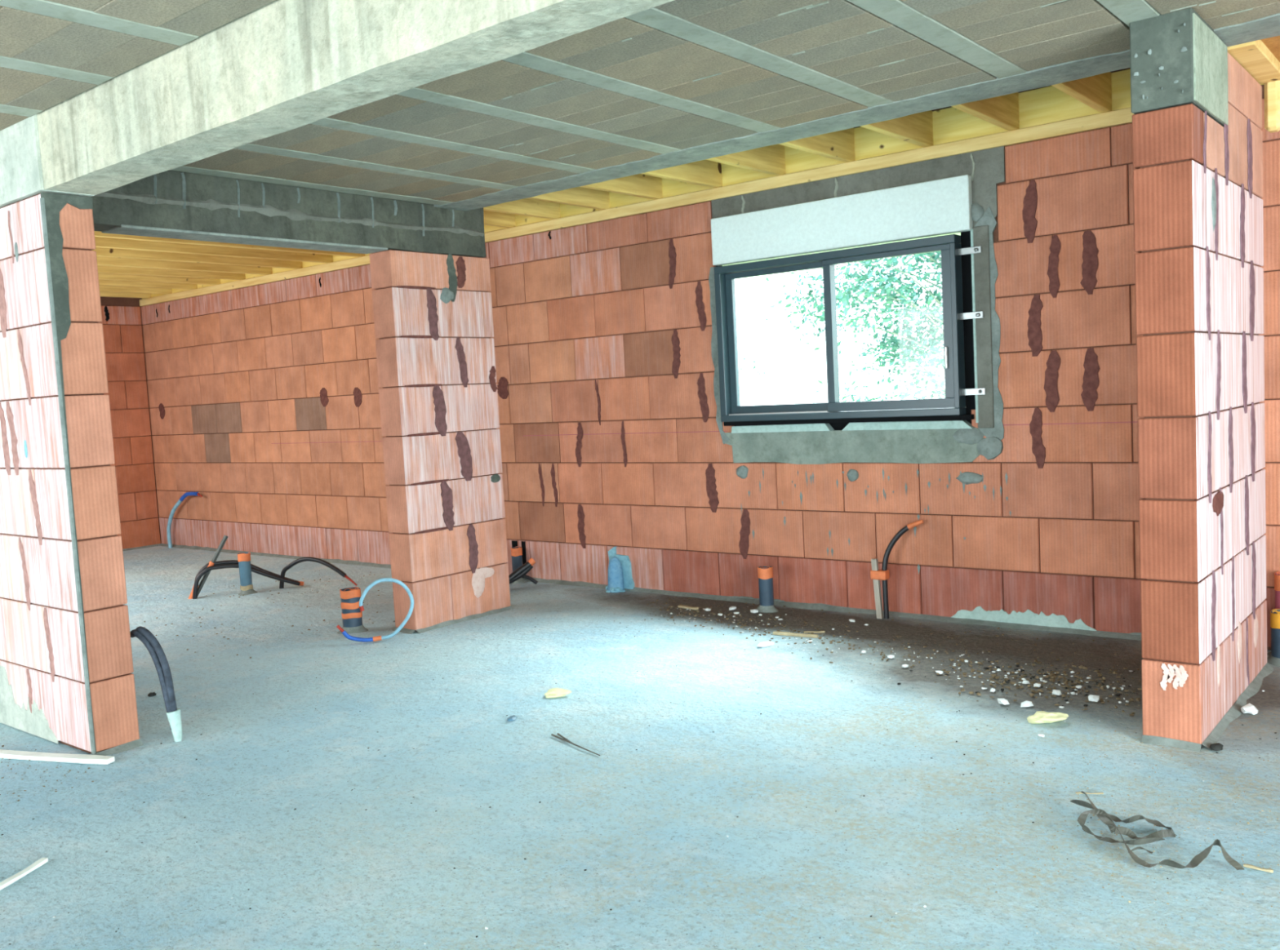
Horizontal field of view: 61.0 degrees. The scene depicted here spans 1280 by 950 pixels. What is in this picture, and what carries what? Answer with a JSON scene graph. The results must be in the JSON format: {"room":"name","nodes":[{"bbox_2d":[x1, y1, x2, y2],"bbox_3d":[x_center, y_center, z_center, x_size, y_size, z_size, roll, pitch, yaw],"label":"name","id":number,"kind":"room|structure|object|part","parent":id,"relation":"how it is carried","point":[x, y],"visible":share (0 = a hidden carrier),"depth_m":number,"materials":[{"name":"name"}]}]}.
{"room":"construction site","nodes":[
{"label":"construction site","id":0,"kind":"room"},
{"bbox_2d":[0,191,139,755],"bbox_3d":[-5.086,-0.326,6.759,7.184,2.950,0.206,1,6,39],"label":"wall","id":1,"kind":"structure","parent":0,"point":[67,678],"depth_m":4.58,"materials":[{"name":"brick"}]},
{"bbox_2d":[0,0,673,207],"bbox_3d":[-1.952,-1.382,4.091,15.402,0.479,0.217,1,6,39],"label":"beam","id":2,"kind":"structure","parent":1,"relation":"on","point":[280,66],"depth_m":3.38,"materials":[{"name":"grey concrete"}]},
{"bbox_2d":[97,296,161,549],"bbox_3d":[-6.536,-0.534,10.514,0.204,2.950,3.970,1,6,39],"label":"wall","id":3,"kind":"structure","parent":0,"point":[122,317],"depth_m":11.68,"materials":[{"name":"brick"}]},
{"bbox_2d":[368,249,510,631],"bbox_3d":[-1.256,-0.231,6.963,0.213,2.330,0.814,1,6,39],"label":"wall","id":4,"kind":"structure","parent":0,"point":[433,313],"depth_m":6.81,"materials":[{"name":"brick"}]},
{"bbox_2d":[90,169,486,257],"bbox_3d":[-1.978,-1.559,6.055,0.220,0.543,2.831,1,6,39],"label":"cross beam","id":5,"kind":"structure","parent":4,"relation":"on","point":[167,204],"depth_m":5.93,"materials":[{"name":"grey concrete"}]},
{"bbox_2d":[0,543,1279,949],"bbox_3d":[-2.130,1.308,3.820,15.500,0.230,9.200,1,6,39],"label":"floor","id":6,"kind":"structure","parent":0,"point":[660,842],"depth_m":3.83,"materials":[{"name":"grey concrete"}]},
{"bbox_2d":[0,857,48,890],"bbox_3d":[-1.923,1.240,3.376,0.023,0.012,0.210,-2,4,11],"label":"strip","id":7,"kind":"object","parent":6,"relation":"on","point":[12,879],"visible":1,"depth_m":3.38,"materials":[{"name":"white plastic"}]},
{"bbox_2d":[0,745,93,806],"bbox_3d":[-2.510,1.194,4.459,0.899,0.007,0.620,1,6,39],"label":"crumbs","id":8,"kind":"object","parent":6,"relation":"on","point":[2,745],"visible":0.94,"depth_m":4.37,"materials":[{"name":"grey stone"}]},
{"bbox_2d":[0,749,115,764],"bbox_3d":[-2.566,1.180,4.568,0.841,0.020,0.052,-2,5,17],"label":"wooden lath","id":9,"kind":"object","parent":6,"relation":"on","point":[10,754],"visible":1,"depth_m":4.51,"materials":[{"name":"beige wood"}]},
{"bbox_2d":[147,692,156,696],"bbox_3d":[-2.463,1.107,5.489,0.035,0.017,0.042,1,6,39],"label":"stone","id":10,"kind":"object","parent":6,"relation":"on","point":[153,694],"visible":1,"depth_m":5.48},
{"bbox_2d":[129,626,182,742],"bbox_3d":[-2.124,0.909,4.732,0.270,0.507,0.076,-1,5,27],"label":"cable conduit","id":11,"kind":"object","parent":6,"relation":"on","point":[145,636],"visible":0.98,"depth_m":4.67,"materials":[{"name":"plastic"}]},
{"bbox_2d":[166,492,202,548],"bbox_3d":[-4.787,0.484,11.434,0.766,0.624,0.042,1,6,39],"label":"hose","id":12,"kind":"object","parent":6,"relation":"on","point":[184,495],"visible":1,"depth_m":11.56,"materials":[{"name":"blue plastic"}]},
{"bbox_2d":[196,535,227,598],"bbox_3d":[-3.318,0.715,8.389,0.296,0.482,0.033,-5,5,-23],"label":"stake","id":13,"kind":"object","parent":6,"relation":"on","point":[225,537],"visible":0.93,"depth_m":8.39,"materials":[{"name":"grey metal"}]},
{"bbox_2d":[188,560,303,599],"bbox_3d":[-3.074,0.791,8.481,0.857,0.295,0.083,-5,5,-22],"label":"cable conduit","id":14,"kind":"object","parent":6,"relation":"on","point":[211,566],"visible":0.99,"depth_m":8.41,"materials":[{"name":"black plastic"}]},
{"bbox_2d":[237,551,257,595],"bbox_3d":[-3.073,0.767,8.449,0.159,0.328,0.165,1,6,39],"label":"pipe","id":15,"kind":"object","parent":6,"relation":"on","point":[243,558],"visible":1,"depth_m":8.41,"materials":[{"name":"blue plastic"}]},
{"bbox_2d":[143,570,395,658],"bbox_3d":[-2.534,0.935,7.865,2.569,0.012,2.385,1,6,39],"label":"crumbs","id":16,"kind":"object","parent":6,"relation":"on","point":[319,571],"visible":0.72,"depth_m":7.51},
{"bbox_2d":[279,556,357,588],"bbox_3d":[-2.533,0.770,8.518,0.694,0.261,0.035,-2,4,16],"label":"cable conduit","id":17,"kind":"object","parent":6,"relation":"on","point":[291,565],"visible":1,"depth_m":8.50,"materials":[{"name":"plastic"}]},
{"bbox_2d":[337,586,368,634],"bbox_3d":[-1.814,0.851,6.822,0.196,0.275,0.194,1,6,39],"label":"pipe","id":18,"kind":"object","parent":6,"relation":"on","point":[352,618],"visible":0.9,"depth_m":6.78,"materials":[{"name":"blue plastic"}]},
{"bbox_2d":[336,577,413,642],"bbox_3d":[-1.577,0.805,6.467,0.458,0.374,0.031,-4,4,-14],"label":"hose","id":19,"kind":"object","parent":6,"relation":"on","point":[403,585],"visible":1,"depth_m":6.47,"materials":[{"name":"plastic"}]},
{"bbox_2d":[507,715,516,721],"bbox_3d":[-0.562,1.065,4.754,0.040,0.015,0.074,-2,4,7],"label":"chip","id":20,"kind":"object","parent":6,"relation":"on","point":[513,717],"visible":1,"depth_m":4.74,"materials":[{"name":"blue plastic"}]},
{"bbox_2d":[511,546,528,583],"bbox_3d":[-0.945,0.690,8.335,0.157,0.275,0.152,1,6,39],"label":"pipe","id":21,"kind":"object","parent":6,"relation":"on","point":[516,552],"visible":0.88,"depth_m":8.30,"materials":[{"name":"blue plastic"}]},
{"bbox_2d":[508,557,537,584],"bbox_3d":[-1.006,0.735,8.003,0.513,0.224,0.127,-4,4,-13],"label":"cable conduit","id":22,"kind":"object","parent":6,"relation":"on","point":[521,572],"visible":0.64,"depth_m":8.00,"materials":[{"name":"black plastic"}]},
{"bbox_2d":[544,688,571,698],"bbox_3d":[-0.389,1.022,5.094,0.123,0.036,0.090,-4,5,-16],"label":"scrap","id":23,"kind":"object","parent":6,"relation":"on","point":[553,692],"visible":1,"depth_m":5.07,"materials":[{"name":"beige plastic"}]},
{"bbox_2d":[551,733,599,755],"bbox_3d":[-0.253,1.079,4.356,0.032,0.008,0.358,-6,5,-34],"label":"twig","id":24,"kind":"object","parent":6,"relation":"on","point":[563,739],"visible":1,"depth_m":4.39,"materials":[{"name":"wood"}]},
{"bbox_3d":[-0.301,1.077,4.424,0.008,0.007,0.176,-5,5,-26],"label":"stem","id":25,"kind":"part","parent":24,"relation":"part of","materials":[{"name":"brown wood"}]},
{"bbox_2d":[605,556,625,592],"bbox_3d":[-0.183,0.709,7.714,0.134,0.257,0.131,-4,4,-8],"label":"pipe","id":26,"kind":"object","parent":6,"relation":"on","point":[615,579],"visible":1,"depth_m":7.68,"materials":[{"name":"blue plastic"}]},
{"bbox_2d":[0,634,1264,949],"bbox_3d":[0.049,1.090,4.056,5.367,0.006,4.132,1,6,39],"label":"pale grit","id":27,"kind":"object","parent":6,"relation":"on","point":[486,928],"visible":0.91,"depth_m":3.85,"materials":[{"name":"grey stone"}]},
{"bbox_2d":[1,617,1276,944],"bbox_3d":[0.076,1.087,4.074,5.428,0.006,4.234,1,6,39],"label":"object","id":28,"kind":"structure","parent":6,"relation":"on","point":[535,618],"depth_m":3.93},
{"bbox_2d":[677,604,698,609],"bbox_3d":[0.309,0.849,6.972,0.030,0.014,0.161,-7,6,-44],"label":"scrap","id":29,"kind":"object","parent":6,"relation":"on","point":[679,606],"visible":1,"depth_m":6.97,"materials":[{"name":"wood"}]},
{"bbox_2d":[728,606,736,610],"bbox_3d":[0.581,0.841,6.863,0.058,0.021,0.038,-6,5,-33],"label":"chip","id":30,"kind":"object","parent":6,"relation":"on","point":[731,607],"visible":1,"depth_m":6.85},
{"bbox_2d":[750,609,758,613],"bbox_3d":[0.709,0.845,6.736,0.048,0.024,0.035,-3,4,-2],"label":"chip","id":31,"kind":"object","parent":6,"relation":"on","point":[751,611],"visible":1,"depth_m":6.73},
{"bbox_2d":[756,641,774,647],"bbox_3d":[0.674,0.913,5.863,0.066,0.022,0.120,1,6,39],"label":"scrap","id":32,"kind":"object","parent":6,"relation":"on","point":[764,644],"visible":1,"depth_m":5.84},
{"bbox_2d":[755,565,778,613],"bbox_3d":[0.796,0.712,6.803,0.166,0.281,0.163,1,6,39],"label":"pipe","id":33,"kind":"object","parent":6,"relation":"on","point":[765,573],"visible":0.98,"depth_m":6.76,"materials":[{"name":"blue plastic"}]},
{"bbox_2d":[773,631,817,638],"bbox_3d":[0.865,0.889,6.052,0.265,0.016,0.023,0,5,32],"label":"wooden stick","id":34,"kind":"object","parent":6,"relation":"on","point":[784,633],"visible":1,"depth_m":6.04,"materials":[{"name":"wood"}]},
{"bbox_2d":[804,631,824,633],"bbox_3d":[0.978,0.881,6.098,0.117,0.012,0.012,-2,4,8],"label":"wooden stick","id":35,"kind":"object","parent":6,"relation":"on","point":[805,632],"visible":0.99,"depth_m":6.09,"materials":[{"name":"wood"}]},
{"bbox_2d":[870,559,889,618],"bbox_3d":[1.411,0.671,6.376,0.096,0.364,0.061,1,6,39],"label":"stake","id":36,"kind":"object","parent":6,"relation":"on","point":[876,575],"visible":1,"depth_m":6.37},
{"bbox_3d":[1.393,0.672,6.378,0.052,0.364,0.030,1,6,39],"label":"post","id":37,"kind":"part","parent":36,"relation":"part of","materials":[{"name":"beige wood"}]},
{"bbox_2d":[887,655,894,658],"bbox_3d":[1.260,0.914,5.460,0.035,0.017,0.030,1,6,39],"label":"chip","id":38,"kind":"object","parent":6,"relation":"on","point":[888,656],"visible":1,"depth_m":5.45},
{"bbox_2d":[646,597,1141,712],"bbox_3d":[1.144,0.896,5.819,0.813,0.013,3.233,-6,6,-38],"label":"crumbs","id":39,"kind":"object","parent":6,"relation":"on","point":[697,611],"visible":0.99,"depth_m":5.67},
{"bbox_2d":[881,520,923,618],"bbox_3d":[1.532,0.554,6.322,0.247,0.592,0.040,-1,5,21],"label":"cable conduit","id":40,"kind":"object","parent":6,"relation":"on","point":[885,591],"visible":1,"depth_m":6.34,"materials":[{"name":"black plastic"}]},
{"bbox_2d":[997,698,1009,705],"bbox_3d":[1.541,0.960,4.606,0.039,0.023,0.046,-3,4,-3],"label":"chip","id":41,"kind":"object","parent":6,"relation":"on","point":[1002,701],"visible":1,"depth_m":4.59,"materials":[{"name":"white stone"}]},
{"bbox_2d":[897,661,1137,706],"bbox_3d":[1.829,0.929,4.907,1.213,0.014,0.705,1,6,39],"label":"crumbs","id":42,"kind":"object","parent":6,"relation":"on","point":[1015,669],"visible":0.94,"depth_m":4.87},
{"bbox_2d":[1022,680,1030,684],"bbox_3d":[1.737,0.932,4.892,0.033,0.014,0.023,-4,4,-15],"label":"chip","id":43,"kind":"object","parent":6,"relation":"on","point":[1024,682],"visible":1,"depth_m":4.88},
{"bbox_2d":[1020,701,1033,706],"bbox_3d":[1.622,0.960,4.554,0.043,0.025,0.050,1,6,39],"label":"chip","id":44,"kind":"object","parent":6,"relation":"on","point":[1026,704],"visible":1,"depth_m":4.55,"materials":[{"name":"white stone"}]},
{"bbox_2d":[775,705,1279,943],"bbox_3d":[1.696,1.054,3.401,2.320,0.004,2.288,-3,4,-1],"label":"grains","id":45,"kind":"object","parent":6,"relation":"on","point":[1248,823],"visible":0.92,"depth_m":3.37,"materials":[{"name":"stone"}]},
{"bbox_2d":[924,655,1142,715],"bbox_3d":[1.826,0.926,4.926,1.102,0.019,0.898,1,6,39],"label":"rubble","id":46,"kind":"object","parent":6,"relation":"on","point":[1052,679],"visible":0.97,"depth_m":4.90,"materials":[{"name":"brown stone"}]},
{"bbox_2d":[1033,683,1040,687],"bbox_3d":[1.766,0.935,4.831,0.028,0.015,0.030,-6,5,-32],"label":"chip","id":47,"kind":"object","parent":6,"relation":"on","point":[1037,685],"visible":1,"depth_m":4.82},
{"bbox_2d":[957,660,1132,708],"bbox_3d":[1.933,0.932,4.792,1.100,0.014,0.680,-1,5,27],"label":"white specks","id":48,"kind":"object","parent":6,"relation":"on","point":[966,661],"visible":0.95,"depth_m":4.90,"materials":[{"name":"white stone"}]},
{"bbox_2d":[1026,711,1068,724],"bbox_3d":[1.631,0.969,4.337,0.139,0.046,0.121,-5,5,-28],"label":"scrap","id":49,"kind":"object","parent":6,"relation":"on","point":[1040,717],"visible":1,"depth_m":4.32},
{"bbox_2d":[1052,689,1062,695],"bbox_3d":[1.803,0.942,4.703,0.042,0.018,0.036,1,6,39],"label":"chip","id":50,"kind":"object","parent":6,"relation":"on","point":[1056,692],"visible":1,"depth_m":4.69,"materials":[{"name":"white stone"}]},
{"bbox_2d":[1075,791,1103,794],"bbox_3d":[1.482,1.049,3.582,0.086,0.006,0.004,-2,4,12],"label":"twig","id":51,"kind":"object","parent":6,"relation":"on","point":[1077,793],"visible":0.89,"depth_m":3.58,"materials":[{"name":"wood"}]},
{"bbox_2d":[1088,694,1099,702],"bbox_3d":[1.916,0.941,4.587,0.047,0.023,0.047,1,6,39],"label":"chip","id":52,"kind":"object","parent":6,"relation":"on","point":[1091,698],"visible":1,"depth_m":4.57,"materials":[{"name":"white stone"}]},
{"bbox_2d":[1070,791,1244,870],"bbox_3d":[1.462,1.047,3.208,0.254,0.058,0.572,-5,5,-20],"label":"strap","id":53,"kind":"object","parent":6,"relation":"on","point":[1107,819],"visible":1,"depth_m":3.20,"materials":[{"name":"grey plastic"}]},
{"bbox_2d":[1129,7,1266,744],"bbox_3d":[2.308,-0.372,4.418,0.211,2.622,1.346,1,6,39],"label":"wall pier","id":54,"kind":"object","parent":6,"relation":"on","point":[1197,135],"visible":1,"depth_m":3.98,"materials":[{"name":"brick"}]},
{"bbox_2d":[1227,35,1279,133],"bbox_3d":[4.346,-1.619,3.273,4.585,0.265,1.090,1,6,39],"label":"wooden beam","id":55,"kind":"structure","parent":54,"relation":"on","point":[1260,59],"depth_m":4.52,"materials":[{"name":"yellow wood"}]},
{"bbox_2d":[1209,742,1223,751],"bbox_3d":[2.088,0.983,3.934,0.042,0.024,0.062,1,6,39],"label":"stone","id":56,"kind":"object","parent":6,"relation":"on","point":[1215,747],"visible":1,"depth_m":3.92,"materials":[{"name":"grey stone"}]},
{"bbox_2d":[1240,703,1257,715],"bbox_3d":[2.424,0.932,4.322,0.065,0.038,0.058,-6,5,-30],"label":"scrap","id":57,"kind":"object","parent":6,"relation":"on","point":[1250,708],"visible":1,"depth_m":4.30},
{"bbox_2d":[1243,863,1273,873],"bbox_3d":[1.700,1.081,2.988,0.072,0.008,0.007,1,6,41],"label":"twig","id":58,"kind":"object","parent":6,"relation":"on","point":[1249,866],"visible":1,"depth_m":2.99,"materials":[{"name":"wood"}]},
{"bbox_2d":[1266,608,1279,666],"bbox_3d":[2.967,0.751,5.000,0.199,0.248,0.199,1,6,39],"label":"pipe","id":59,"kind":"object","parent":6,"relation":"on","point":[1273,660],"visible":0.94,"depth_m":4.99,"materials":[{"name":"blue plastic"}]},
{"bbox_2d":[1266,571,1279,656],"bbox_3d":[3.043,0.662,5.103,0.191,0.403,0.191,1,6,39],"label":"pipe","id":60,"kind":"object","parent":6,"relation":"on","point":[1277,575],"visible":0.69,"depth_m":5.09,"materials":[{"name":"orange plastic"}]},
{"bbox_2d":[0,0,1279,210],"bbox_3d":[-1.041,-1.423,1.878,11.200,0.231,7.861,1,6,39],"label":"ceiling","id":61,"kind":"structure","parent":0,"point":[675,82],"depth_m":4.28,"materials":[{"name":"grey concrete"}]},
{"bbox_2d":[483,68,1133,243],"label":"joist","id":62,"kind":"object","parent":61,"relation":"on","point":[1102,100],"depth_m":6.30,"materials":[{"name":"yellow wood"}]},
{"bbox_2d":[141,67,1279,649],"bbox_3d":[0.582,-0.648,7.149,15.500,2.960,0.230,1,6,39],"label":"wall","id":63,"kind":"structure","parent":0,"point":[264,399],"depth_m":7.14,"materials":[{"name":"brick"}]},
{"bbox_2d":[92,231,371,306],"label":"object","id":64,"kind":"object","parent":63,"relation":"on","point":[149,269],"depth_m":9.54,"materials":[{"name":"yellow wood"}]},
{"bbox_2d":[711,174,985,426],"bbox_3d":[1.226,-0.983,6.546,1.775,1.331,0.254,1,6,39],"label":"window","id":65,"kind":"structure","parent":63,"relation":"in","point":[933,215],"depth_m":6.38,"materials":[{"name":"black metal"}]},
{"bbox_3d":[0.857,-0.387,6.793,0.720,0.008,0.015,1,6,39],"label":"track rail","id":66,"kind":"part","parent":65,"relation":"part of","materials":[{"name":"silver metal"}]},
{"bbox_3d":[0.880,-0.838,6.779,0.773,0.903,0.035,1,6,39],"label":"sash","id":67,"kind":"part","parent":65,"relation":"part of","materials":[{"name":"clear glass"}]},
{"bbox_3d":[1.153,-0.836,6.528,1.607,0.992,0.100,1,6,39],"label":"frame","id":68,"kind":"part","parent":65,"relation":"part of","materials":[{"name":"grey metal"}]},
{"bbox_3d":[1.431,-0.829,6.278,0.796,0.903,0.035,1,6,39],"label":"sash","id":69,"kind":"part","parent":65,"relation":"part of","materials":[{"name":"grey metal"}]},
{"bbox_3d":[1.705,-0.653,6.043,0.012,0.120,0.016,1,6,39],"label":"pull handle","id":70,"kind":"part","parent":65,"relation":"part of","materials":[{"name":"silver metal"}]},
{"bbox_3d":[1.237,-0.169,6.581,1.760,0.207,0.036,1,6,39],"label":"concrete sill","id":71,"kind":"part","parent":63,"relation":"part of","materials":[{"name":"grey concrete"}]},
{"label":"outside","id":72,"kind":"structure","parent":0,"visible":0},
{"bbox_3d":[13.047,-1.235,32.001,60.000,0.250,53.900,1,6,39],"label":"ground","id":73,"kind":"structure","parent":72,"visible":0},
{"bbox_2d":[740,251,945,403],"bbox_3d":[2.555,-1.166,11.171,3.264,3.970,2.232,-1,5,24],"label":"tree","id":74,"kind":"object","parent":73,"relation":"on","point":[845,296],"visible":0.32,"depth_m":10.99,"materials":[{"name":"green plant"}]}
]}

